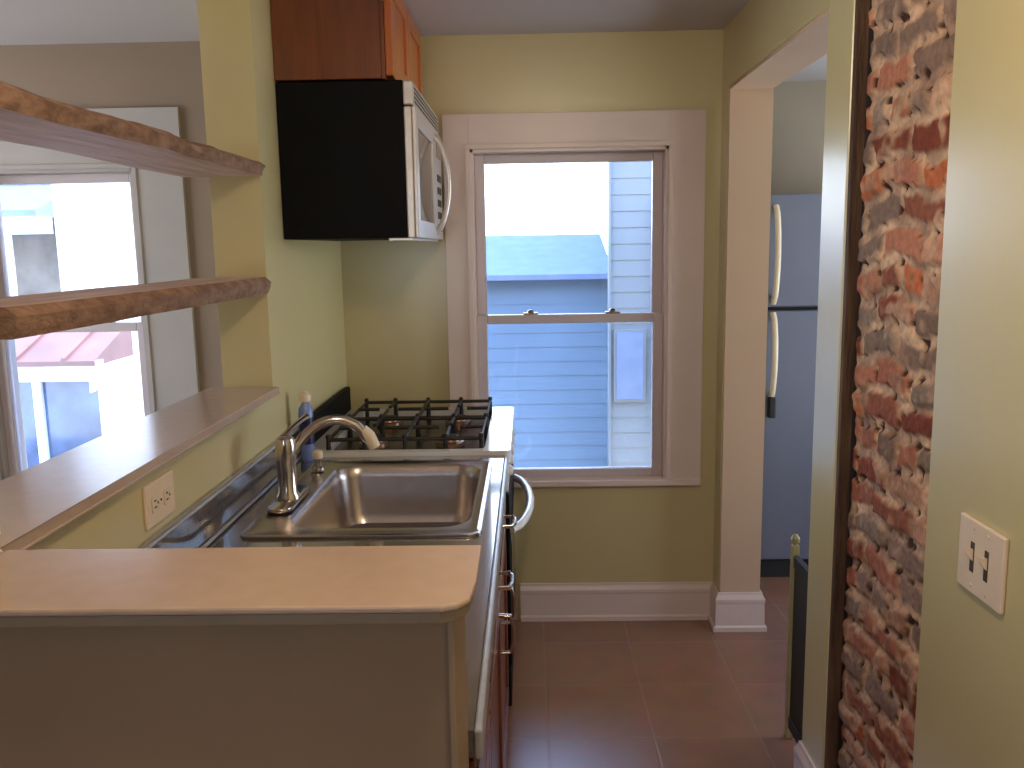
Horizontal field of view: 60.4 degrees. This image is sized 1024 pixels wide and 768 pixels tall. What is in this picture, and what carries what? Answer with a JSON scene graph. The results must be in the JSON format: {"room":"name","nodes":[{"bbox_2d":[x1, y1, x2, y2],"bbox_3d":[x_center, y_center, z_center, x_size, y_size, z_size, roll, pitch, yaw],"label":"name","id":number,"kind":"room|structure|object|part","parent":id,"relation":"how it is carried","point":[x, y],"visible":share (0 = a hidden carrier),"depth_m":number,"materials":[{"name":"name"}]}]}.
{"room":"kitchen","nodes":[
{"label":"kitchen","id":0,"kind":"room"},
{"bbox_2d":[0,0,346,549],"bbox_3d":[-0.768,0.041,2.280,0.144,2.360,2.585,-1,9,1],"label":"wall","id":1,"kind":"structure","parent":0,"point":[290,337],"depth_m":2.48,"materials":[{"name":"green paint"}]},
{"bbox_2d":[0,81,264,176],"bbox_3d":[-0.809,-0.495,1.794,0.236,0.043,1.329,-1,9,1],"label":"wooden shelf","id":2,"kind":"object","parent":1,"relation":"attached to","point":[26,117],"visible":1,"depth_m":1.66,"materials":[{"name":"brown wood"}]},
{"bbox_2d":[0,277,270,339],"bbox_3d":[-0.795,-0.182,1.878,0.212,0.047,1.259,-1,9,1],"label":"wooden shelf","id":3,"kind":"object","parent":1,"relation":"attached to","point":[21,316],"visible":1,"depth_m":1.59,"materials":[{"name":"brown wood"}]},
{"bbox_2d":[142,470,175,530],"bbox_3d":[-0.699,0.229,1.749,0.009,0.086,0.136,-1,9,1],"label":"wall outlet","id":4,"kind":"object","parent":1,"relation":"attached to","point":[158,496],"visible":1,"depth_m":1.74,"materials":[{"name":"beige plastic"}]},
{"bbox_2d":[151,494,159,512],"bbox_3d":[-0.697,0.234,1.721,0.003,0.034,0.034,-1,9,1],"label":"receptacle","id":5,"kind":"object","parent":4,"relation":"attached to","point":[155,498],"depth_m":1.72,"materials":[{"name":"beige plastic"}]},
{"bbox_2d":[163,486,170,504],"bbox_3d":[-0.696,0.225,1.776,0.003,0.034,0.034,-1,9,1],"label":"receptacle","id":6,"kind":"object","parent":4,"relation":"attached to","point":[166,489],"depth_m":1.77,"materials":[{"name":"beige plastic"}]},
{"bbox_2d":[137,430,299,548],"bbox_3d":[-0.689,0.306,1.979,0.018,0.100,1.588,-1,9,1],"label":"backsplash","id":7,"kind":"structure","parent":1,"relation":"attached to","point":[194,532],"depth_m":2.05,"materials":[{"name":"grey laminate"}]},
{"bbox_2d":[0,387,481,627],"bbox_3d":[-0.459,0.138,1.757,0.859,0.023,1.584,-1,9,1],"label":"countertop","id":8,"kind":"structure","parent":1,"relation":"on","point":[429,584],"depth_m":1.08,"materials":[{"name":"laminate"}]},
{"bbox_2d":[270,0,422,95],"bbox_3d":[-0.522,-1.107,2.957,0.352,0.304,0.779,-1,9,1],"label":"upper cabinet","id":9,"kind":"object","parent":1,"relation":"attached to","point":[313,40],"visible":0.62,"depth_m":2.58,"materials":[{"name":"brown wood"}]},
{"bbox_2d":[275,80,451,241],"bbox_3d":[-0.456,-0.724,3.013,0.472,0.470,0.764,-1,9,1],"label":"microwave","id":10,"kind":"object","parent":9,"relation":"attached to","point":[360,160],"visible":1,"depth_m":2.64,"materials":[{"name":"black metal"}]},
{"bbox_3d":[-0.301,-0.693,3.015,0.024,0.387,0.764,-1,9,1],"label":"door frame","id":11,"kind":"part","parent":10,"relation":"part of","materials":[{"name":"silver metal"}]},
{"bbox_3d":[-0.285,-0.676,2.910,0.012,0.387,0.552,-1,9,1],"label":"door","id":12,"kind":"part","parent":10,"relation":"part of","materials":[{"name":"silver metal"}]},
{"bbox_3d":[-0.278,-0.736,3.289,0.012,0.387,0.208,-1,9,1],"label":"control panel","id":13,"kind":"part","parent":10,"relation":"part of","materials":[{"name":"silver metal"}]},
{"bbox_3d":[-0.251,-0.715,3.152,0.070,0.360,0.020,-1,9,1],"label":"handle","id":14,"kind":"part","parent":10,"relation":"part of","materials":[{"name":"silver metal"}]},
{"bbox_3d":[-0.374,-1.110,2.954,0.012,0.304,0.779,-1,9,1],"label":"frame","id":15,"kind":"part","parent":9,"relation":"part of","materials":[{"name":"brown wood"}]},
{"bbox_3d":[-0.360,-1.082,2.759,0.022,0.290,0.382,-1,9,1],"label":"door","id":16,"kind":"part","parent":9,"relation":"part of","materials":[{"name":"brown wood"}]},
{"bbox_3d":[-0.354,-1.143,3.144,0.022,0.290,0.386,-1,9,1],"label":"door","id":17,"kind":"part","parent":9,"relation":"part of","materials":[{"name":"brown wood"}]},
{"bbox_2d":[0,623,450,767],"bbox_3d":[-0.457,0.822,1.172,0.788,1.149,0.155,-1,9,1],"label":"wall","id":18,"kind":"structure","parent":0,"point":[363,695],"depth_m":1.02,"materials":[{"name":"beige paint"}]},
{"bbox_2d":[447,616,468,767],"bbox_3d":[-0.059,0.817,1.162,0.008,1.149,0.160,-1,9,1],"label":"trim","id":19,"kind":"structure","parent":18,"relation":"attached to","point":[456,636],"depth_m":1.04,"materials":[{"name":"beige wood"}]},
{"bbox_2d":[0,30,722,618],"bbox_3d":[-1.419,-0.162,3.649,4.825,2.360,0.160,-1,9,1],"label":"wall","id":20,"kind":"structure","parent":0,"point":[395,292],"depth_m":3.49,"materials":[{"name":"green paint"}]},
{"bbox_2d":[0,107,199,480],"bbox_3d":[-1.801,-0.267,3.634,1.045,1.645,0.210,-1,9,1],"label":"window","id":21,"kind":"structure","parent":20,"relation":"in","point":[166,340],"depth_m":3.53,"materials":[{"name":"paint"}]},
{"bbox_3d":[-1.805,-0.532,3.597,0.629,0.633,0.036,-1,9,1],"label":"sash","id":22,"kind":"part","parent":21,"relation":"part of","materials":[{"name":"paint"}]},
{"bbox_3d":[-1.795,0.101,3.656,0.629,0.708,0.036,-1,9,1],"label":"sash","id":23,"kind":"part","parent":21,"relation":"part of","materials":[{"name":"paint"}]},
{"bbox_2d":[442,109,705,486],"bbox_3d":[0.252,-0.327,3.589,1.016,1.483,0.210,-1,9,1],"label":"window","id":24,"kind":"structure","parent":20,"relation":"in","point":[674,141],"depth_m":3.49,"materials":[{"name":"white paint"}]},
{"bbox_3d":[0.229,-0.586,3.554,0.749,0.672,0.036,-1,9,1],"label":"sash","id":25,"kind":"part","parent":24,"relation":"part of","materials":[{"name":"paint"}]},
{"bbox_3d":[0.239,0.049,3.613,0.749,0.674,0.036,-1,9,1],"label":"sash","id":26,"kind":"part","parent":24,"relation":"part of","materials":[{"name":"paint"}]},
{"bbox_2d":[520,581,766,631],"bbox_3d":[0.534,0.915,3.669,0.999,0.160,0.216,-1,9,1],"label":"baseboard","id":27,"kind":"structure","parent":20,"relation":"attached to","point":[609,601],"depth_m":3.69,"materials":[{"name":"white paint"}]},
{"bbox_2d":[0,0,826,81],"bbox_3d":[-0.591,-1.050,1.212,6.600,0.120,6.900,-1,9,1],"label":"ceiling","id":28,"kind":"structure","parent":0,"point":[22,22],"depth_m":3.09,"materials":[{"name":"paint"}]},
{"bbox_2d":[506,577,796,767],"bbox_3d":[-0.549,1.390,1.594,6.600,0.100,6.900,-1,9,1],"label":"floor","id":29,"kind":"structure","parent":0,"point":[666,693],"depth_m":3.09,"materials":[{"name":"brown tile"}]},
{"bbox_2d":[298,387,533,705],"bbox_3d":[-0.292,0.566,3.215,0.751,1.018,0.770,-1,9,1],"label":"gas range","id":30,"kind":"object","parent":29,"relation":"on","point":[426,430],"visible":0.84,"depth_m":3.06,"materials":[{"name":"black metal"}]},
{"bbox_3d":[-0.469,0.198,2.983,0.100,0.022,0.100,-1,9,1],"label":"burner","id":31,"kind":"part","parent":30,"relation":"part of","materials":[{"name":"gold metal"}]},
{"bbox_3d":[-0.463,0.144,3.329,0.100,0.022,0.100,-1,9,1],"label":"burner","id":32,"kind":"part","parent":30,"relation":"part of","materials":[{"name":"gold metal"}]},
{"bbox_2d":[314,407,513,462],"bbox_3d":[-0.325,0.174,3.154,0.653,0.040,0.770,-1,9,1],"label":"cooktop","id":33,"kind":"object","parent":30,"relation":"in","point":[498,431],"depth_m":3.04,"materials":[{"name":"white metal"}]},
{"bbox_3d":[-0.209,0.195,2.978,0.100,0.022,0.100,-1,9,1],"label":"burner","id":34,"kind":"part","parent":30,"relation":"part of","materials":[{"name":"gold metal"}]},
{"bbox_3d":[-0.203,0.141,3.324,0.100,0.022,0.100,-1,9,1],"label":"burner","id":35,"kind":"part","parent":30,"relation":"part of","materials":[{"name":"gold metal"}]},
{"bbox_3d":[-0.024,0.238,3.159,0.038,0.095,0.766,-1,9,1],"label":"control panel","id":36,"kind":"part","parent":30,"relation":"part of","materials":[{"name":"silver metal"}]},
{"bbox_3d":[-0.017,0.579,3.212,0.040,0.585,0.764,-1,9,1],"label":"oven door","id":37,"kind":"part","parent":30,"relation":"part of","materials":[{"name":"black metal"}]},
{"bbox_3d":[-0.003,0.281,2.866,0.014,0.036,0.036,-1,9,1],"label":"control knob","id":38,"kind":"part","parent":30,"relation":"part of","materials":[{"name":"white ceramic"}]},
{"bbox_3d":[-0.013,0.940,3.269,0.036,0.134,0.764,-1,9,1],"label":"storage drawer","id":39,"kind":"part","parent":30,"relation":"part of","materials":[{"name":"black metal"}]},
{"bbox_3d":[0.035,0.422,3.187,0.092,0.030,0.666,-1,9,1],"label":"door handle","id":40,"kind":"part","parent":30,"relation":"part of","materials":[{"name":"white ceramic"}]},
{"bbox_2d":[469,497,516,767],"bbox_3d":[-0.331,0.822,2.055,0.684,0.873,1.586,-1,9,1],"label":"base cabinet","id":41,"kind":"object","parent":29,"relation":"on","point":[496,730],"visible":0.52,"depth_m":2.16,"materials":[{"name":"brown wood"}]},
{"bbox_2d":[137,427,507,758],"bbox_3d":[-0.355,0.258,2.388,0.671,0.145,2.422,-1,9,1],"label":"countertop","id":42,"kind":"structure","parent":41,"relation":"on","point":[219,518],"depth_m":1.96,"materials":[{"name":"grey metal"}]},
{"bbox_2d":[298,391,314,461],"bbox_3d":[-0.634,0.130,2.714,0.046,0.218,0.046,-1,9,1],"label":"dish soap bottle","id":43,"kind":"object","parent":42,"relation":"on","point":[304,397],"visible":0.78,"depth_m":2.70,"materials":[{"name":"blue plastic"}]},
{"bbox_2d":[268,414,379,513],"bbox_3d":[-0.479,0.194,2.251,0.256,0.212,0.230,-1,9,1],"label":"kitchen faucet","id":44,"kind":"object","parent":42,"relation":"on","point":[287,449],"visible":1,"depth_m":2.24,"materials":[{"name":"silver metal"}]},
{"bbox_3d":[-0.574,0.295,2.268,0.060,0.010,0.230,-1,9,1],"label":"deck plate","id":45,"kind":"part","parent":44,"relation":"part of","materials":[{"name":"silver metal"}]},
{"bbox_3d":[-0.561,0.112,2.283,0.026,0.048,0.119,2,9,18],"label":"lever handle","id":46,"kind":"part","parent":44,"relation":"part of","materials":[{"name":"silver metal"}]},
{"bbox_3d":[-0.483,0.163,2.295,0.237,0.163,0.043,-5,10,-23],"label":"spout","id":47,"kind":"part","parent":44,"relation":"part of","materials":[{"name":"silver metal"}]},
{"bbox_2d":[240,459,492,539],"bbox_3d":[-0.339,0.380,2.349,0.556,0.189,0.712,-1,9,1],"label":"sink","id":48,"kind":"object","parent":42,"relation":"in","point":[391,499],"visible":0.59,"depth_m":2.62,"materials":[{"name":"metal"}]},
{"bbox_2d":[312,449,324,470],"bbox_3d":[-0.569,0.222,2.575,0.038,0.060,0.037,-1,9,1],"label":"soap dispenser","id":49,"kind":"object","parent":48,"relation":"on","point":[317,454],"visible":1,"depth_m":2.56,"materials":[{"name":"silver metal"}]},
{"bbox_3d":[-0.569,0.205,2.573,0.032,0.025,0.032,-1,9,1],"label":"knob","id":50,"kind":"part","parent":49,"relation":"part of","materials":[{"name":"beige plastic"}]},
{"bbox_3d":[-0.053,0.557,1.413,0.022,0.140,0.393,-1,9,1],"label":"drawer","id":51,"kind":"part","parent":41,"relation":"part of","materials":[{"name":"brown wood"}]},
{"bbox_3d":[-0.048,0.933,1.472,0.020,0.600,0.393,-1,9,1],"label":"door","id":52,"kind":"part","parent":41,"relation":"part of","materials":[{"name":"brown wood"}]},
{"bbox_3d":[-0.045,0.479,1.913,0.022,0.140,0.600,-1,9,1],"label":"drawer","id":53,"kind":"part","parent":41,"relation":"part of","materials":[{"name":"brown wood"}]},
{"bbox_3d":[-0.039,0.854,1.972,0.020,0.600,0.600,-1,9,1],"label":"door","id":54,"kind":"part","parent":41,"relation":"part of","materials":[{"name":"brown wood"}]},
{"bbox_3d":[-0.035,0.388,2.495,0.022,0.140,0.557,-1,9,1],"label":"drawer","id":55,"kind":"part","parent":41,"relation":"part of","materials":[{"name":"brown wood"}]},
{"bbox_3d":[-0.029,0.763,2.553,0.020,0.600,0.557,-1,9,1],"label":"door","id":56,"kind":"part","parent":41,"relation":"part of","materials":[{"name":"brown wood"}]},
{"bbox_3d":[-0.014,0.458,2.056,0.040,0.011,0.106,-1,9,1],"label":"handle","id":57,"kind":"part","parent":41,"relation":"part of","materials":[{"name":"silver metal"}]},
{"bbox_3d":[-0.011,0.601,2.114,0.040,0.107,0.010,-1,9,1],"label":"handle","id":58,"kind":"part","parent":41,"relation":"part of","materials":[{"name":"silver metal"}]},
{"bbox_3d":[-0.008,0.575,2.282,0.040,0.107,0.010,-1,9,1],"label":"handle","id":59,"kind":"part","parent":41,"relation":"part of","materials":[{"name":"silver metal"}]},
{"bbox_3d":[-0.006,0.389,2.494,0.040,0.011,0.106,-1,9,1],"label":"handle","id":60,"kind":"part","parent":41,"relation":"part of","materials":[{"name":"silver metal"}]},
{"bbox_2d":[760,194,821,576],"bbox_3d":[1.475,-0.008,4.277,0.658,1.765,0.738,-1,9,1],"label":"refrigerator","id":61,"kind":"object","parent":29,"relation":"on","point":[795,219],"visible":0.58,"depth_m":3.96,"materials":[{"name":"silver metal"}]},
{"bbox_3d":[1.160,-0.565,3.858,0.026,0.438,0.073,-1,9,1],"label":"handle","id":62,"kind":"part","parent":61,"relation":"part of","materials":[{"name":"beige plastic"}]},
{"bbox_2d":[761,310,817,559],"bbox_3d":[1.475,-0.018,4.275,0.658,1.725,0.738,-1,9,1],"label":"door","id":63,"kind":"structure","parent":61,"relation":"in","point":[791,334],"depth_m":4.01,"materials":[{"name":"metal"}]},
{"bbox_3d":[1.459,-0.593,3.901,0.658,0.493,0.050,-1,9,1],"label":"freezer door","id":64,"kind":"part","parent":61,"relation":"part of","materials":[{"name":"silver metal"}]},
{"bbox_2d":[837,0,956,767],"bbox_3d":[0.822,0.075,1.890,0.030,2.359,0.458,-1,9,1],"label":"brick chimney","id":65,"kind":"object","parent":29,"relation":"on","point":[903,184],"visible":0.87,"depth_m":1.88,"materials":[{"name":"red brick"}]},
{"bbox_2d":[771,81,825,193],"bbox_3d":[2.459,-0.137,3.064,3.200,2.360,3.380,-1,9,1],"label":"wall","id":66,"kind":"structure","parent":0,"point":[798,106],"depth_m":4.50,"materials":[{"name":"grey paint"}]},
{"bbox_2d":[713,0,1023,767],"bbox_3d":[0.861,0.238,0.845,0.168,2.360,5.425,-1,9,1],"label":"wall","id":67,"kind":"structure","parent":0,"point":[970,700],"depth_m":1.55,"materials":[{"name":"green paint"}]},
{"bbox_2d":[719,8,828,591],"bbox_3d":[0.898,0.030,2.895,0.160,2.135,1.100,-1,9,1],"label":"trim","id":68,"kind":"structure","parent":67,"relation":"attached to","point":[751,95],"depth_m":3.38,"materials":[{"name":"beige paint"}]},
{"bbox_2d":[784,534,807,742],"bbox_3d":[0.874,0.815,2.618,0.028,0.672,0.301,-1,9,1],"label":"gate","id":69,"kind":"object","parent":67,"relation":"attached to","point":[798,583],"visible":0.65,"depth_m":2.70,"materials":[{"name":"black metal"}]},
{"bbox_3d":[0.876,0.793,2.753,0.028,0.672,0.027,-1,9,1],"label":"post","id":70,"kind":"part","parent":69,"relation":"part of","materials":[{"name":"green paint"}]},
{"bbox_3d":[0.878,1.088,2.658,0.016,0.040,0.255,-1,9,1],"label":"rail","id":71,"kind":"part","parent":69,"relation":"part of","materials":[{"name":"rubber"}]},
{"bbox_3d":[0.874,0.826,2.617,0.006,0.490,0.255,-1,9,1],"label":"panel","id":72,"kind":"part","parent":69,"relation":"part of","materials":[{"name":"metal"}]},
{"bbox_3d":[0.870,0.564,2.576,0.016,0.040,0.255,-1,9,1],"label":"rail","id":73,"kind":"part","parent":69,"relation":"part of","materials":[{"name":"metal"}]},
{"bbox_2d":[794,740,815,767],"bbox_3d":[0.830,1.103,2.433,0.067,0.160,0.194,-1,9,1],"label":"baseboard","id":74,"kind":"structure","parent":67,"relation":"attached to","point":[802,759],"depth_m":2.46,"materials":[{"name":"white paint"}]},
{"bbox_2d":[824,0,869,767],"bbox_3d":[0.818,0.034,2.153,0.030,2.359,0.018,-1,9,1],"label":"trim","id":75,"kind":"structure","parent":67,"relation":"attached to","point":[862,7],"depth_m":2.13,"materials":[{"name":"brown wood"}]},
{"bbox_2d":[837,0,873,767],"bbox_3d":[0.836,0.038,2.130,0.012,2.359,0.027,-1,9,1],"label":"trim","id":76,"kind":"structure","parent":67,"relation":"attached to","point":[853,474],"depth_m":2.14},
{"bbox_2d":[957,512,1008,614],"bbox_3d":[0.779,0.297,1.473,0.022,0.128,0.144,-1,9,1],"label":"double light switch","id":77,"kind":"object","parent":67,"relation":"attached to","point":[983,551],"visible":1,"depth_m":1.46,"materials":[{"name":"beige plastic"}]},
{"label":"outside","id":78,"kind":"structure","parent":0,"visible":0},
{"bbox_3d":[-2.086,-1.139,22.041,55.000,0.130,36.175,-1,9,1],"label":"ground","id":79,"kind":"structure","parent":78,"visible":0},
{"bbox_2d":[0,184,60,295],"bbox_3d":[-7.650,-2.399,12.097,6.300,5.620,3.620,-1,9,1],"label":"house","id":80,"kind":"structure","parent":79,"relation":"on","point":[27,210],"depth_m":11.21,"materials":[{"name":"grey"}]},
{"bbox_3d":[-7.105,-0.654,10.589,3.400,2.620,0.120,-1,9,1],"label":"porch frame","id":81,"kind":"part","parent":80,"relation":"part of","materials":[{"name":"white"}]},
{"bbox_2d":[15,321,132,467],"bbox_3d":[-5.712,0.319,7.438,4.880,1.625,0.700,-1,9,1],"label":"neighboring house","id":82,"kind":"structure","parent":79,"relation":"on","point":[65,383],"depth_m":7.21,"materials":[{"name":"white"}]},
{"bbox_3d":[-4.158,0.417,7.274,0.522,0.890,0.020,-1,9,1],"label":"pane","id":83,"kind":"part","parent":82,"relation":"part of","materials":[{"name":"clear glass"}]},
{"bbox_3d":[-5.670,0.502,7.314,4.764,1.300,0.140,-1,9,1],"label":"porch frame","id":84,"kind":"part","parent":82,"relation":"part of","materials":[{"name":"white wood"}]},
{"bbox_3d":[-3.594,0.409,7.263,0.472,0.890,0.020,-1,9,1],"label":"pane","id":85,"kind":"part","parent":82,"relation":"part of","materials":[{"name":"clear glass"}]},
{"bbox_2d":[51,183,144,428],"bbox_3d":[-2.986,-1.182,9.307,3.317,3.920,2.180,-7,11,-36],"label":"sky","id":86,"kind":"structure","parent":79,"relation":"on","point":[94,221],"depth_m":7.87,"materials":[{"name":"white"}]},
{"bbox_2d":[486,234,607,467],"bbox_3d":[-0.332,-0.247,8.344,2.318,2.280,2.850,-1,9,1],"label":"house","id":87,"kind":"structure","parent":79,"relation":"on","point":[554,376],"depth_m":7.07,"materials":[{"name":"blue wood"}]},
{"bbox_2d":[608,161,651,465],"bbox_3d":[1.904,-1.460,7.635,2.650,4.820,3.400,-1,9,1],"label":"house","id":88,"kind":"structure","parent":79,"relation":"on","point":[629,183],"depth_m":6.37,"materials":[{"name":"wood"}]},
{"bbox_3d":[0.859,-0.132,6.409,0.190,0.490,0.008,-1,9,1],"label":"pane","id":89,"kind":"part","parent":88,"relation":"part of","materials":[{"name":"grey"}]}
]}

